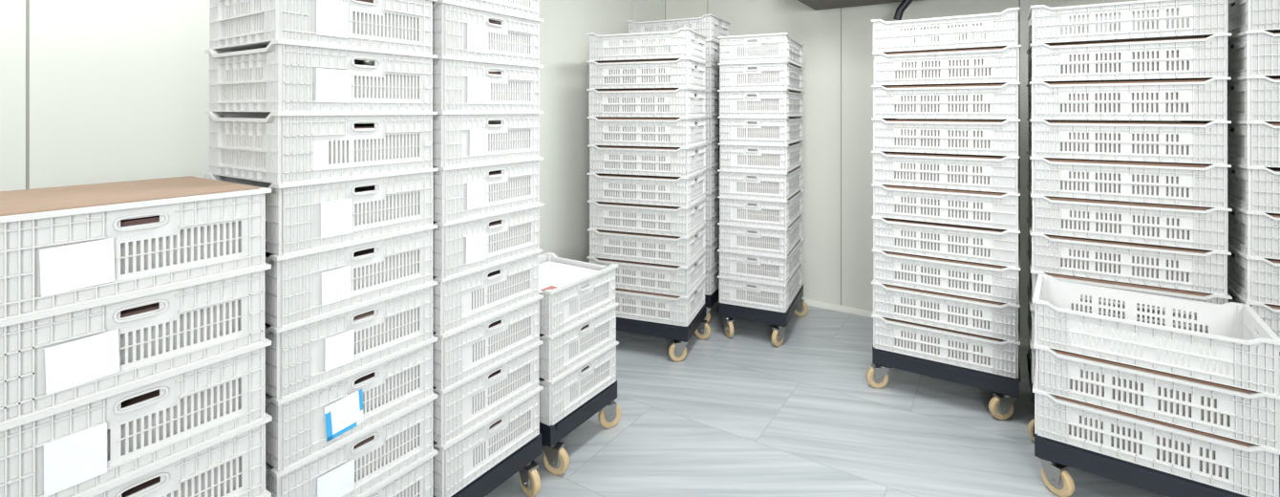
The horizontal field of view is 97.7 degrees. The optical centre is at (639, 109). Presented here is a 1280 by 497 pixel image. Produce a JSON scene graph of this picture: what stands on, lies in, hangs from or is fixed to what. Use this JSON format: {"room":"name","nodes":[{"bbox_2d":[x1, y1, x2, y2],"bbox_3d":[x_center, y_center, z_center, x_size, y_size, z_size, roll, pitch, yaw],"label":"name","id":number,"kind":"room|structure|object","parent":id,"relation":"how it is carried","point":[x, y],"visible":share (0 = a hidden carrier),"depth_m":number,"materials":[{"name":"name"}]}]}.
{"room":"cold storage room","nodes":[
{"label":"cold storage room","id":0,"kind":"room"},
{"bbox_2d":[0,0,664,262],"bbox_3d":[-1.486,0.060,1.990,0.060,2.600,6.120,0,0,33],"label":"wall","id":1,"kind":"structure","parent":0,"point":[92,91],"depth_m":1.78,"materials":[{"name":"white paint"}]},
{"bbox_2d":[484,300,1279,496],"bbox_3d":[0.720,1.385,0.558,5.320,0.050,6.240,0,0,33],"label":"floor","id":2,"kind":"structure","parent":0,"point":[743,414],"depth_m":2.37,"materials":[{"name":"laminate"}]},
{"bbox_2d":[432,431,541,496],"bbox_3d":[-0.632,1.260,1.937,0.468,0.200,0.434,0,0,33],"label":"dolly","id":3,"kind":"object","parent":2,"relation":"on","point":[522,460],"visible":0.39,"depth_m":1.90,"materials":[{"name":"black plastic"}]},
{"bbox_2d":[432,384,543,496],"bbox_3d":[-0.631,1.077,1.937,0.400,0.165,0.430,0,0,33],"label":"crate","id":4,"kind":"object","parent":3,"relation":"on","point":[462,459],"visible":0.4,"depth_m":1.79,"materials":[{"name":"white plastic"}]},
{"bbox_2d":[432,340,543,444],"bbox_3d":[-0.633,0.912,1.938,0.400,0.165,0.430,0,0,33],"label":"crate","id":5,"kind":"object","parent":4,"relation":"on","point":[458,408],"visible":0.41,"depth_m":1.80,"materials":[{"name":"white plastic"}]},
{"bbox_2d":[432,294,543,388],"bbox_3d":[-0.631,0.748,1.936,0.400,0.165,0.430,0,0,33],"label":"crate","id":6,"kind":"object","parent":5,"relation":"on","point":[459,353],"visible":0.5,"depth_m":1.79,"materials":[{"name":"white plastic"}]},
{"bbox_2d":[432,248,542,333],"bbox_3d":[-0.634,0.583,1.936,0.400,0.165,0.430,0,0,33],"label":"crate","id":7,"kind":"object","parent":6,"relation":"on","point":[462,299],"visible":0.56,"depth_m":1.80,"materials":[{"name":"white plastic"}]},
{"bbox_2d":[432,202,543,277],"bbox_3d":[-0.631,0.417,1.936,0.400,0.165,0.430,0,0,33],"label":"crate","id":8,"kind":"object","parent":7,"relation":"on","point":[462,245],"visible":0.55,"depth_m":1.79,"materials":[{"name":"white plastic"}]},
{"bbox_2d":[432,156,543,222],"bbox_3d":[-0.632,0.253,1.937,0.400,0.165,0.430,0,0,33],"label":"crate","id":9,"kind":"object","parent":8,"relation":"on","point":[460,192],"visible":0.62,"depth_m":1.79,"materials":[{"name":"white plastic"}]},
{"bbox_2d":[432,110,543,167],"bbox_3d":[-0.633,0.087,1.938,0.400,0.165,0.430,0,0,33],"label":"crate","id":10,"kind":"object","parent":9,"relation":"on","point":[458,138],"visible":0.65,"depth_m":1.79,"materials":[{"name":"white plastic"}]},
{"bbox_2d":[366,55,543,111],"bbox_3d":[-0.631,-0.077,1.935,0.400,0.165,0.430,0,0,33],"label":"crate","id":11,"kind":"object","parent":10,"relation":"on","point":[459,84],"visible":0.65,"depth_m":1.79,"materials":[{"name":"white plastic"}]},
{"bbox_2d":[369,0,543,64],"bbox_3d":[-0.632,-0.242,1.936,0.400,0.165,0.430,0,0,33],"label":"crate","id":12,"kind":"object","parent":11,"relation":"on","point":[459,30],"visible":0.67,"depth_m":1.78,"materials":[{"name":"white plastic"}]},
{"bbox_2d":[432,0,538,22],"bbox_3d":[-0.633,-0.407,1.936,0.400,0.165,0.430,0,0,33],"label":"crate","id":13,"kind":"object","parent":12,"relation":"on","point":[526,8],"visible":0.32,"depth_m":1.90,"materials":[{"name":"white plastic"}]},
{"bbox_2d":[539,380,620,474],"bbox_3d":[-0.371,1.260,2.340,0.467,0.200,0.460,0,0,33],"label":"dolly","id":14,"kind":"object","parent":2,"relation":"on","point":[556,459],"visible":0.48,"depth_m":2.14,"materials":[{"name":"black plastic"}]},
{"bbox_2d":[538,341,618,425],"bbox_3d":[-0.375,1.077,2.329,0.400,0.165,0.430,0,0,33],"label":"crate","id":15,"kind":"object","parent":14,"relation":"on","point":[561,395],"visible":0.48,"depth_m":2.18,"materials":[{"name":"white plastic"}]},
{"bbox_2d":[538,301,618,380],"bbox_3d":[-0.376,0.912,2.330,0.400,0.165,0.430,0,0,33],"label":"crate","id":16,"kind":"object","parent":15,"relation":"on","point":[560,352],"visible":0.39,"depth_m":2.19,"materials":[{"name":"white plastic"}]},
{"bbox_2d":[538,252,618,336],"bbox_3d":[-0.377,0.748,2.328,0.400,0.165,0.430,0,0,33],"label":"crate","id":17,"kind":"object","parent":16,"relation":"on","point":[573,291],"visible":0.61,"depth_m":2.26,"materials":[{"name":"white plastic"}]},
{"bbox_2d":[616,302,710,361],"bbox_3d":[0.057,1.260,3.289,0.666,0.200,0.452,0,0,21],"label":"dolly","id":18,"kind":"object","parent":2,"relation":"on","point":[680,334],"visible":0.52,"depth_m":3.06,"materials":[{"name":"black plastic"}]},
{"bbox_2d":[615,276,706,326],"bbox_3d":[0.049,1.080,3.277,0.600,0.160,0.410,0,0,21],"label":"crate","id":19,"kind":"object","parent":18,"relation":"on","point":[651,307],"visible":0.45,"depth_m":3.08,"materials":[{"name":"white plastic"}]},
{"bbox_2d":[586,249,706,297],"bbox_3d":[0.051,0.920,3.279,0.600,0.160,0.410,0,0,21],"label":"crate","id":20,"kind":"object","parent":19,"relation":"on","point":[649,277],"visible":0.62,"depth_m":3.09,"materials":[{"name":"white plastic"}]},
{"bbox_2d":[587,222,706,266],"bbox_3d":[0.052,0.760,3.278,0.600,0.160,0.410,0,0,21],"label":"crate","id":21,"kind":"object","parent":20,"relation":"on","point":[644,247],"visible":0.81,"depth_m":3.10,"materials":[{"name":"white plastic"}]},
{"bbox_2d":[587,195,707,236],"bbox_3d":[0.053,0.600,3.279,0.600,0.160,0.410,0,0,21],"label":"crate","id":22,"kind":"object","parent":21,"relation":"on","point":[649,219],"visible":0.87,"depth_m":3.11,"materials":[{"name":"white plastic"}]},
{"bbox_2d":[587,170,706,207],"bbox_3d":[0.051,0.440,3.276,0.600,0.160,0.410,0,0,21],"label":"crate","id":23,"kind":"object","parent":22,"relation":"on","point":[639,189],"visible":0.79,"depth_m":3.10,"materials":[{"name":"white plastic"}]},
{"bbox_2d":[587,143,707,176],"bbox_3d":[0.054,0.280,3.279,0.600,0.160,0.410,0,0,21],"label":"crate","id":24,"kind":"object","parent":23,"relation":"on","point":[648,160],"visible":0.96,"depth_m":3.11,"materials":[{"name":"white plastic"}]},
{"bbox_2d":[587,116,707,147],"bbox_3d":[0.051,0.120,3.275,0.600,0.160,0.410,0,0,21],"label":"crate","id":25,"kind":"object","parent":24,"relation":"on","point":[663,132],"visible":0.99,"depth_m":3.10,"materials":[{"name":"white plastic"}]},
{"bbox_2d":[586,86,706,117],"bbox_3d":[0.049,-0.040,3.277,0.600,0.160,0.410,0,0,21],"label":"crate","id":26,"kind":"object","parent":25,"relation":"on","point":[685,101],"visible":0.96,"depth_m":3.10,"materials":[{"name":"white plastic"}]},
{"bbox_2d":[587,57,706,90],"bbox_3d":[0.051,-0.200,3.280,0.600,0.160,0.410,0,0,21],"label":"crate","id":27,"kind":"object","parent":26,"relation":"on","point":[683,72],"visible":0.96,"depth_m":3.11,"materials":[{"name":"white plastic"}]},
{"bbox_2d":[587,27,706,63],"bbox_3d":[0.051,-0.360,3.278,0.600,0.160,0.410,0,0,21],"label":"crate","id":28,"kind":"object","parent":27,"relation":"on","point":[681,42],"visible":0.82,"depth_m":3.12,"materials":[{"name":"white plastic"}]},
{"bbox_2d":[704,287,719,322],"bbox_3d":[0.253,1.260,3.816,0.636,0.200,0.414,0,0,26],"label":"dolly","id":29,"kind":"object","parent":2,"relation":"on","point":[711,300],"visible":0.09,"depth_m":3.53,"materials":[{"name":"black plastic"}]},
{"bbox_2d":[704,263,719,295],"bbox_3d":[0.267,1.080,3.808,0.600,0.160,0.410,0,0,26],"label":"crate","id":30,"kind":"object","parent":29,"relation":"on","point":[712,282],"visible":0.12,"depth_m":3.53,"materials":[{"name":"white plastic"}]},
{"bbox_2d":[705,238,719,269],"bbox_3d":[0.268,0.920,3.808,0.600,0.160,0.410,0,0,26],"label":"crate","id":31,"kind":"object","parent":30,"relation":"on","point":[712,254],"visible":0.19,"depth_m":3.52,"materials":[{"name":"white plastic"}]},
{"bbox_2d":[705,213,719,243],"bbox_3d":[0.269,0.760,3.809,0.600,0.160,0.410,0,0,26],"label":"crate","id":32,"kind":"object","parent":31,"relation":"on","point":[712,227],"visible":0.12,"depth_m":3.52,"materials":[{"name":"white plastic"}]},
{"bbox_2d":[705,190,719,217],"bbox_3d":[0.268,0.600,3.808,0.600,0.160,0.410,0,0,26],"label":"crate","id":33,"kind":"object","parent":32,"relation":"on","point":[712,202],"visible":0.15,"depth_m":3.52,"materials":[{"name":"white plastic"}]},
{"bbox_2d":[705,165,720,192],"bbox_3d":[0.268,0.440,3.808,0.600,0.160,0.410,0,0,26],"label":"crate","id":34,"kind":"object","parent":33,"relation":"on","point":[712,174],"visible":0.13,"depth_m":3.52,"materials":[{"name":"white plastic"}]},
{"bbox_2d":[705,140,720,167],"bbox_3d":[0.268,0.280,3.810,0.600,0.160,0.410,0,0,26],"label":"crate","id":35,"kind":"object","parent":34,"relation":"on","point":[713,148],"visible":0.15,"depth_m":3.54,"materials":[{"name":"white plastic"}]},
{"bbox_2d":[705,115,719,141],"bbox_3d":[0.270,0.120,3.809,0.600,0.160,0.410,0,0,26],"label":"crate","id":36,"kind":"object","parent":35,"relation":"on","point":[712,122],"visible":0.16,"depth_m":3.52,"materials":[{"name":"white plastic"}]},
{"bbox_2d":[705,90,719,116],"bbox_3d":[0.269,-0.040,3.810,0.600,0.160,0.410,0,0,26],"label":"crate","id":37,"kind":"object","parent":36,"relation":"on","point":[712,96],"visible":0.12,"depth_m":3.52,"materials":[{"name":"white plastic"}]},
{"bbox_2d":[705,64,719,90],"bbox_3d":[0.266,-0.200,3.808,0.600,0.160,0.410,0,0,26],"label":"crate","id":38,"kind":"object","parent":37,"relation":"on","point":[712,72],"visible":0.18,"depth_m":3.52,"materials":[{"name":"white plastic"}]},
{"bbox_2d":[649,39,719,66],"bbox_3d":[0.266,-0.360,3.809,0.600,0.160,0.410,0,0,26],"label":"crate","id":39,"kind":"object","parent":38,"relation":"on","point":[712,46],"visible":0.16,"depth_m":3.54,"materials":[{"name":"white plastic"}]},
{"bbox_2d":[626,14,730,42],"bbox_3d":[0.269,-0.520,3.809,0.600,0.160,0.410,0,0,26],"label":"crate","id":40,"kind":"object","parent":39,"relation":"on","point":[707,25],"visible":0.56,"depth_m":3.63,"materials":[{"name":"white plastic"}]},
{"bbox_2d":[718,283,808,346],"bbox_3d":[0.788,1.260,3.522,0.446,0.200,0.634,0,0,25],"label":"dolly","id":41,"kind":"object","parent":2,"relation":"on","point":[727,311],"visible":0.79,"depth_m":3.29,"materials":[{"name":"black plastic"}]},
{"bbox_2d":[717,259,804,312],"bbox_3d":[0.779,1.080,3.545,0.410,0.160,0.600,0,0,26],"label":"crate","id":42,"kind":"object","parent":41,"relation":"on","point":[769,296],"visible":0.62,"depth_m":3.30,"materials":[{"name":"white plastic"}]},
{"bbox_2d":[717,235,804,284],"bbox_3d":[0.780,0.920,3.540,0.410,0.160,0.600,0,0,26],"label":"crate","id":43,"kind":"object","parent":42,"relation":"on","point":[752,266],"visible":0.7,"depth_m":3.29,"materials":[{"name":"white plastic"}]},
{"bbox_2d":[717,212,803,256],"bbox_3d":[0.778,0.760,3.542,0.410,0.160,0.600,0,0,25],"label":"crate","id":44,"kind":"object","parent":43,"relation":"on","point":[749,239],"visible":0.72,"depth_m":3.29,"materials":[{"name":"white plastic"}]},
{"bbox_2d":[717,188,804,229],"bbox_3d":[0.780,0.600,3.540,0.410,0.160,0.600,0,0,25],"label":"crate","id":45,"kind":"object","parent":44,"relation":"on","point":[743,211],"visible":0.84,"depth_m":3.29,"materials":[{"name":"white plastic"}]},
{"bbox_2d":[717,163,804,200],"bbox_3d":[0.779,0.440,3.544,0.410,0.160,0.600,0,0,25],"label":"crate","id":46,"kind":"object","parent":45,"relation":"on","point":[749,184],"visible":0.83,"depth_m":3.30,"materials":[{"name":"white plastic"}]},
{"bbox_2d":[718,139,804,172],"bbox_3d":[0.781,0.280,3.542,0.410,0.160,0.600,0,0,25],"label":"crate","id":47,"kind":"object","parent":46,"relation":"on","point":[738,157],"visible":0.91,"depth_m":3.29,"materials":[{"name":"white plastic"}]},
{"bbox_2d":[717,115,804,145],"bbox_3d":[0.781,0.120,3.541,0.410,0.160,0.600,0,0,25],"label":"crate","id":48,"kind":"object","parent":47,"relation":"on","point":[746,130],"visible":0.98,"depth_m":3.29,"materials":[{"name":"white plastic"}]},
{"bbox_2d":[717,88,804,116],"bbox_3d":[0.781,-0.040,3.543,0.410,0.160,0.600,0,0,26],"label":"crate","id":49,"kind":"object","parent":48,"relation":"on","point":[756,102],"visible":0.99,"depth_m":3.30,"materials":[{"name":"white plastic"}]},
{"bbox_2d":[717,61,804,91],"bbox_3d":[0.780,-0.200,3.540,0.410,0.160,0.600,0,0,25],"label":"crate","id":50,"kind":"object","parent":49,"relation":"on","point":[763,74],"visible":0.93,"depth_m":3.29,"materials":[{"name":"white plastic"}]},
{"bbox_2d":[717,32,804,67],"bbox_3d":[0.781,-0.360,3.541,0.410,0.160,0.600,0,0,25],"label":"crate","id":51,"kind":"object","parent":50,"relation":"on","point":[733,49],"visible":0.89,"depth_m":3.31,"materials":[{"name":"white plastic"}]},
{"bbox_2d":[866,345,1020,420],"bbox_3d":[1.485,1.260,2.753,0.636,0.200,0.452,0,0,33],"label":"dolly","id":52,"kind":"object","parent":2,"relation":"on","point":[1007,389],"visible":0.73,"depth_m":2.54,"materials":[{"name":"black plastic"}]},
{"bbox_2d":[871,312,1020,378],"bbox_3d":[1.491,1.080,2.735,0.600,0.160,0.410,0,0,33],"label":"crate","id":53,"kind":"object","parent":52,"relation":"on","point":[966,350],"visible":0.59,"depth_m":2.56,"materials":[{"name":"white plastic"}]},
{"bbox_2d":[871,279,1020,341],"bbox_3d":[1.490,0.920,2.733,0.600,0.160,0.410,0,0,33],"label":"crate","id":54,"kind":"object","parent":53,"relation":"on","point":[994,319],"visible":0.6,"depth_m":2.56,"materials":[{"name":"white plastic"}]},
{"bbox_2d":[871,248,1020,304],"bbox_3d":[1.493,0.760,2.732,0.600,0.160,0.410,0,0,33],"label":"crate","id":55,"kind":"object","parent":54,"relation":"on","point":[995,283],"visible":0.65,"depth_m":2.56,"materials":[{"name":"white plastic"}]},
{"bbox_2d":[871,215,1020,267],"bbox_3d":[1.492,0.600,2.732,0.600,0.160,0.410,0,0,33],"label":"crate","id":56,"kind":"object","parent":55,"relation":"on","point":[997,246],"visible":0.78,"depth_m":2.56,"materials":[{"name":"white plastic"}]},
{"bbox_2d":[871,183,1020,230],"bbox_3d":[1.491,0.440,2.733,0.600,0.160,0.410,0,0,33],"label":"crate","id":57,"kind":"object","parent":56,"relation":"on","point":[999,210],"visible":0.85,"depth_m":2.56,"materials":[{"name":"white plastic"}]},
{"bbox_2d":[871,149,1019,192],"bbox_3d":[1.490,0.280,2.734,0.600,0.160,0.410,0,0,33],"label":"crate","id":58,"kind":"object","parent":57,"relation":"on","point":[935,170],"visible":0.88,"depth_m":2.56,"materials":[{"name":"white plastic"}]},
{"bbox_2d":[871,118,1020,156],"bbox_3d":[1.490,0.120,2.732,0.600,0.160,0.410,0,0,33],"label":"crate","id":59,"kind":"object","parent":58,"relation":"on","point":[966,137],"visible":0.94,"depth_m":2.56,"materials":[{"name":"white plastic"}]},
{"bbox_2d":[871,82,1020,119],"bbox_3d":[1.492,-0.040,2.736,0.600,0.160,0.410,0,0,33],"label":"crate","id":60,"kind":"object","parent":59,"relation":"on","point":[992,101],"visible":1,"depth_m":2.56,"materials":[{"name":"white plastic"}]},
{"bbox_2d":[872,44,1021,86],"bbox_3d":[1.494,-0.200,2.735,0.600,0.160,0.410,0,0,33],"label":"crate","id":61,"kind":"object","parent":60,"relation":"on","point":[993,65],"visible":0.91,"depth_m":2.56,"materials":[{"name":"white plastic"}]},
{"bbox_2d":[871,7,1019,53],"bbox_3d":[1.492,-0.360,2.736,0.600,0.160,0.410,0,0,33],"label":"crate","id":62,"kind":"object","parent":61,"relation":"on","point":[1000,29],"visible":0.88,"depth_m":2.57,"materials":[{"name":"white plastic"}]},
{"bbox_2d":[1026,349,1034,403],"bbox_3d":[2.023,1.260,2.384,0.604,0.200,0.446,0,0,33],"label":"dolly","id":63,"kind":"object","parent":2,"relation":"on","point":[1028,353],"visible":0.02,"depth_m":2.43,"materials":[{"name":"black plastic"}]},
{"bbox_2d":[1027,318,1035,383],"bbox_3d":[2.015,1.080,2.371,0.600,0.160,0.410,0,0,33],"label":"crate","id":64,"kind":"object","parent":63,"relation":"on","point":[1032,350],"visible":0.1,"depth_m":2.37,"materials":[{"name":"white plastic"}]},
{"bbox_2d":[1026,283,1034,345],"bbox_3d":[2.013,0.920,2.370,0.600,0.160,0.410,0,0,33],"label":"crate","id":65,"kind":"object","parent":64,"relation":"on","point":[1031,311],"visible":0.16,"depth_m":2.45,"materials":[{"name":"white plastic"}]},
{"bbox_2d":[1026,250,1232,333],"bbox_3d":[2.014,0.760,2.369,0.600,0.160,0.410,0,0,33],"label":"crate","id":66,"kind":"object","parent":65,"relation":"on","point":[1220,299],"visible":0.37,"depth_m":2.19,"materials":[{"name":"white plastic"}]},
{"bbox_2d":[1026,216,1231,295],"bbox_3d":[2.014,0.600,2.372,0.600,0.160,0.410,0,0,33],"label":"crate","id":67,"kind":"object","parent":66,"relation":"on","point":[1193,269],"visible":0.8,"depth_m":2.20,"materials":[{"name":"white plastic"}]},
{"bbox_2d":[1026,184,1232,251],"bbox_3d":[2.015,0.440,2.371,0.600,0.160,0.410,0,0,33],"label":"crate","id":68,"kind":"object","parent":67,"relation":"on","point":[1189,226],"visible":0.85,"depth_m":2.20,"materials":[{"name":"white plastic"}]},
{"bbox_2d":[1026,150,1231,208],"bbox_3d":[2.013,0.280,2.370,0.600,0.160,0.410,0,0,33],"label":"crate","id":69,"kind":"object","parent":68,"relation":"on","point":[1180,183],"visible":0.94,"depth_m":2.20,"materials":[{"name":"white plastic"}]},
{"bbox_2d":[1026,118,1231,164],"bbox_3d":[2.014,0.120,2.371,0.600,0.160,0.410,0,0,33],"label":"crate","id":70,"kind":"object","parent":69,"relation":"on","point":[1186,141],"visible":0.98,"depth_m":2.20,"materials":[{"name":"white plastic"}]},
{"bbox_2d":[1026,77,1230,120],"bbox_3d":[2.013,-0.040,2.372,0.600,0.160,0.410,0,0,33],"label":"crate","id":71,"kind":"object","parent":70,"relation":"on","point":[1201,99],"visible":0.98,"depth_m":2.20,"materials":[{"name":"white plastic"}]},
{"bbox_2d":[1026,33,1231,83],"bbox_3d":[2.013,-0.200,2.370,0.600,0.160,0.410,0,0,33],"label":"crate","id":72,"kind":"object","parent":71,"relation":"on","point":[1205,57],"visible":0.94,"depth_m":2.20,"materials":[{"name":"white plastic"}]},
{"bbox_2d":[1026,0,1228,46],"bbox_3d":[2.014,-0.360,2.370,0.600,0.160,0.410,0,0,33],"label":"crate","id":73,"kind":"object","parent":72,"relation":"on","point":[1049,26],"visible":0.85,"depth_m":2.21,"materials":[{"name":"white plastic"}]},
{"bbox_2d":[1027,419,1248,496],"bbox_3d":[1.748,1.260,1.975,0.637,0.200,0.440,0,0,38],"label":"dolly","id":74,"kind":"object","parent":2,"relation":"on","point":[1055,457],"visible":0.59,"depth_m":1.88,"materials":[{"name":"black plastic"}]},
{"bbox_2d":[1032,371,1279,496],"bbox_3d":[1.766,1.080,1.977,0.600,0.160,0.410,0,0,38],"label":"crate","id":75,"kind":"object","parent":74,"relation":"on","point":[1234,465],"visible":0.45,"depth_m":1.80,"materials":[{"name":"white plastic"}]},
{"bbox_2d":[1033,341,1279,449],"bbox_3d":[1.767,0.920,1.976,0.600,0.160,0.410,0,0,37],"label":"crate","id":76,"kind":"object","parent":75,"relation":"on","point":[1235,413],"visible":0.56,"depth_m":1.80,"materials":[{"name":"white plastic"}]},
{"bbox_2d":[1032,273,1279,395],"bbox_3d":[1.766,0.760,1.976,0.600,0.160,0.410,0,0,38],"label":"crate","id":77,"kind":"object","parent":76,"relation":"on","point":[1231,352],"visible":1,"depth_m":1.91,"materials":[{"name":"white plastic"}]},
{"bbox_3d":[2.524,1.260,2.005,0.604,0.200,0.446,0,0,33],"label":"dolly","id":78,"kind":"object","parent":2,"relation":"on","visible":0},
{"bbox_3d":[2.515,1.080,1.991,0.600,0.160,0.410,0,0,33],"label":"crate","id":79,"kind":"object","parent":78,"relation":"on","visible":0},
{"bbox_2d":[1279,351,1279,390],"bbox_3d":[2.514,0.920,1.991,0.600,0.160,0.410,0,0,33],"label":"crate","id":80,"kind":"object","parent":79,"relation":"on","point":[1279,352],"visible":0.02,"depth_m":1.94,"materials":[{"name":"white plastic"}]},
{"bbox_2d":[1227,285,1279,351],"bbox_3d":[2.515,0.760,1.992,0.600,0.160,0.410,0,0,33],"label":"crate","id":81,"kind":"object","parent":80,"relation":"on","point":[1269,313],"visible":0.3,"depth_m":1.97,"materials":[{"name":"white plastic"}]},
{"bbox_2d":[1227,244,1279,305],"bbox_3d":[2.516,0.600,1.991,0.600,0.160,0.410,0,0,33],"label":"crate","id":82,"kind":"object","parent":81,"relation":"on","point":[1256,279],"visible":0.76,"depth_m":1.98,"materials":[{"name":"white plastic"}]},
{"bbox_2d":[1227,202,1279,258],"bbox_3d":[2.517,0.440,1.992,0.600,0.160,0.410,0,0,33],"label":"crate","id":83,"kind":"object","parent":82,"relation":"on","point":[1254,234],"visible":0.7,"depth_m":1.98,"materials":[{"name":"white plastic"}]},
{"bbox_2d":[1227,161,1279,213],"bbox_3d":[2.516,0.280,1.990,0.600,0.160,0.410,0,0,33],"label":"crate","id":84,"kind":"object","parent":83,"relation":"on","point":[1249,188],"visible":0.79,"depth_m":1.98,"materials":[{"name":"white plastic"}]},
{"bbox_2d":[1227,120,1279,167],"bbox_3d":[2.515,0.120,1.993,0.600,0.160,0.410,0,0,33],"label":"crate","id":85,"kind":"object","parent":84,"relation":"on","point":[1249,143],"visible":0.75,"depth_m":1.98,"materials":[{"name":"white plastic"}]},
{"bbox_2d":[1227,75,1279,121],"bbox_3d":[2.514,-0.040,1.992,0.600,0.160,0.410,0,0,33],"label":"crate","id":86,"kind":"object","parent":85,"relation":"on","point":[1252,97],"visible":0.77,"depth_m":1.98,"materials":[{"name":"white plastic"}]},
{"bbox_2d":[1227,29,1279,78],"bbox_3d":[2.515,-0.200,1.992,0.600,0.160,0.410,0,0,33],"label":"crate","id":87,"kind":"object","parent":86,"relation":"on","point":[1249,53],"visible":0.75,"depth_m":1.98,"materials":[{"name":"white plastic"}]},
{"bbox_2d":[1227,0,1279,37],"bbox_3d":[2.515,-0.360,1.991,0.600,0.160,0.410,0,0,33],"label":"crate","id":88,"kind":"object","parent":87,"relation":"on","point":[1244,15],"visible":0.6,"depth_m":1.98,"materials":[{"name":"white plastic"}]},
{"bbox_3d":[-1.073,1.260,1.132,0.431,0.200,0.479,0,0,33],"label":"dolly","id":89,"kind":"object","parent":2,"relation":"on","visible":0},
{"bbox_3d":[-1.086,1.078,1.138,0.400,0.165,0.430,0,0,33],"label":"crate","id":90,"kind":"object","parent":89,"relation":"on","visible":0},
{"bbox_2d":[260,489,271,496],"bbox_3d":[-1.084,0.912,1.141,0.400,0.165,0.430,0,0,33],"label":"crate","id":91,"kind":"object","parent":90,"relation":"on","point":[266,493],"visible":0.06,"depth_m":1.21,"materials":[{"name":"white plastic"}]},
{"bbox_2d":[77,412,272,496],"bbox_3d":[-1.084,0.748,1.141,0.400,0.165,0.430,0,0,33],"label":"crate","id":92,"kind":"object","parent":91,"relation":"on","point":[232,463],"visible":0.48,"depth_m":1.13,"materials":[{"name":"white plastic"}]},
{"bbox_2d":[0,337,271,496],"bbox_3d":[-1.084,0.583,1.140,0.400,0.165,0.430,0,0,33],"label":"crate","id":93,"kind":"object","parent":92,"relation":"on","point":[76,448],"visible":0.58,"depth_m":1.02,"materials":[{"name":"white plastic"}]},
{"bbox_2d":[0,262,271,425],"bbox_3d":[-1.084,0.417,1.139,0.400,0.165,0.430,0,0,33],"label":"crate","id":94,"kind":"object","parent":93,"relation":"on","point":[50,359],"visible":0.7,"depth_m":1.02,"materials":[{"name":"white plastic"}]},
{"bbox_2d":[0,176,271,320],"bbox_3d":[-1.083,0.253,1.139,0.400,0.165,0.430,0,0,33],"label":"crate","id":95,"kind":"object","parent":94,"relation":"on","point":[50,260],"visible":0.82,"depth_m":1.02,"materials":[{"name":"white plastic"}]},
{"bbox_2d":[0,175,259,215],"bbox_3d":[-1.088,0.168,1.138,0.374,0.003,0.404,0,0,33],"label":"cardboard sheet","id":96,"kind":"object","parent":95,"relation":"on","point":[47,199],"visible":1,"depth_m":1.11,"materials":[{"name":"brown cardboard"}]},
{"bbox_3d":[-0.877,1.260,1.562,0.461,0.200,0.434,0,0,33],"label":"dolly","id":97,"kind":"object","parent":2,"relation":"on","visible":0},
{"bbox_2d":[359,448,437,496],"bbox_3d":[-0.876,1.077,1.563,0.400,0.165,0.430,0,0,33],"label":"crate","id":98,"kind":"object","parent":97,"relation":"on","point":[416,480],"visible":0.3,"depth_m":1.57,"materials":[{"name":"white plastic"}]},
{"bbox_2d":[265,392,438,496],"bbox_3d":[-0.875,0.912,1.562,0.400,0.165,0.430,0,0,33],"label":"crate","id":99,"kind":"object","parent":98,"relation":"on","point":[361,461],"visible":0.5,"depth_m":1.46,"materials":[{"name":"white plastic"}]},
{"bbox_2d":[265,335,438,469],"bbox_3d":[-0.875,0.748,1.562,0.400,0.165,0.430,0,0,33],"label":"crate","id":100,"kind":"object","parent":99,"relation":"on","point":[304,423],"visible":0.52,"depth_m":1.41,"materials":[{"name":"white plastic"}]},
{"bbox_2d":[264,279,437,399],"bbox_3d":[-0.875,0.583,1.561,0.400,0.165,0.430,0,0,33],"label":"crate","id":101,"kind":"object","parent":100,"relation":"on","point":[305,354],"visible":0.54,"depth_m":1.41,"materials":[{"name":"white plastic"}]},
{"bbox_2d":[264,224,437,327],"bbox_3d":[-0.875,0.417,1.559,0.400,0.165,0.430,0,0,33],"label":"crate","id":102,"kind":"object","parent":101,"relation":"on","point":[299,287],"visible":0.56,"depth_m":1.41,"materials":[{"name":"white plastic"}]},
{"bbox_2d":[205,167,438,255],"bbox_3d":[-0.875,0.253,1.563,0.400,0.165,0.430,0,0,33],"label":"crate","id":103,"kind":"object","parent":102,"relation":"on","point":[303,216],"visible":0.72,"depth_m":1.42,"materials":[{"name":"white plastic"}]},
{"bbox_2d":[204,111,437,183],"bbox_3d":[-0.875,0.087,1.559,0.400,0.165,0.430,0,0,33],"label":"crate","id":104,"kind":"object","parent":103,"relation":"on","point":[273,147],"visible":0.96,"depth_m":1.41,"materials":[{"name":"white plastic"}]},
{"bbox_2d":[203,39,437,111],"bbox_3d":[-0.876,-0.077,1.560,0.400,0.165,0.430,0,0,33],"label":"crate","id":105,"kind":"object","parent":104,"relation":"on","point":[284,75],"visible":1,"depth_m":1.41,"materials":[{"name":"white plastic"}]},
{"bbox_2d":[209,0,437,61],"bbox_3d":[-0.876,-0.242,1.559,0.400,0.165,0.430,0,0,33],"label":"crate","id":106,"kind":"object","parent":105,"relation":"on","point":[406,26],"visible":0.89,"depth_m":1.43,"materials":[{"name":"white plastic"}]},
{"bbox_2d":[665,0,1180,340],"bbox_3d":[2.403,0.060,3.149,5.200,2.600,0.060,0,0,33],"label":"wall","id":107,"kind":"structure","parent":0,"point":[838,73],"depth_m":3.78,"materials":[{"name":"white paint"}]},
{"bbox_2d":[801,298,1028,346],"bbox_3d":[2.381,1.343,3.115,5.200,0.034,0.022,0,0,33],"label":"baseboard","id":108,"kind":"structure","parent":107,"relation":"attached to","point":[1023,342],"depth_m":3.77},
{"bbox_3d":[0.720,-1.265,0.558,5.320,0.050,6.240,0,0,33],"label":"ceiling","id":109,"kind":"structure","parent":0,"visible":0},
{"bbox_2d":[797,0,917,21],"bbox_3d":[1.704,-0.881,3.175,1.600,0.717,0.578,0,0,33],"label":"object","id":110,"kind":"object","parent":109,"relation":"hanging from","point":[817,5],"visible":0.95,"depth_m":3.56,"materials":[{"name":"black plastic"}]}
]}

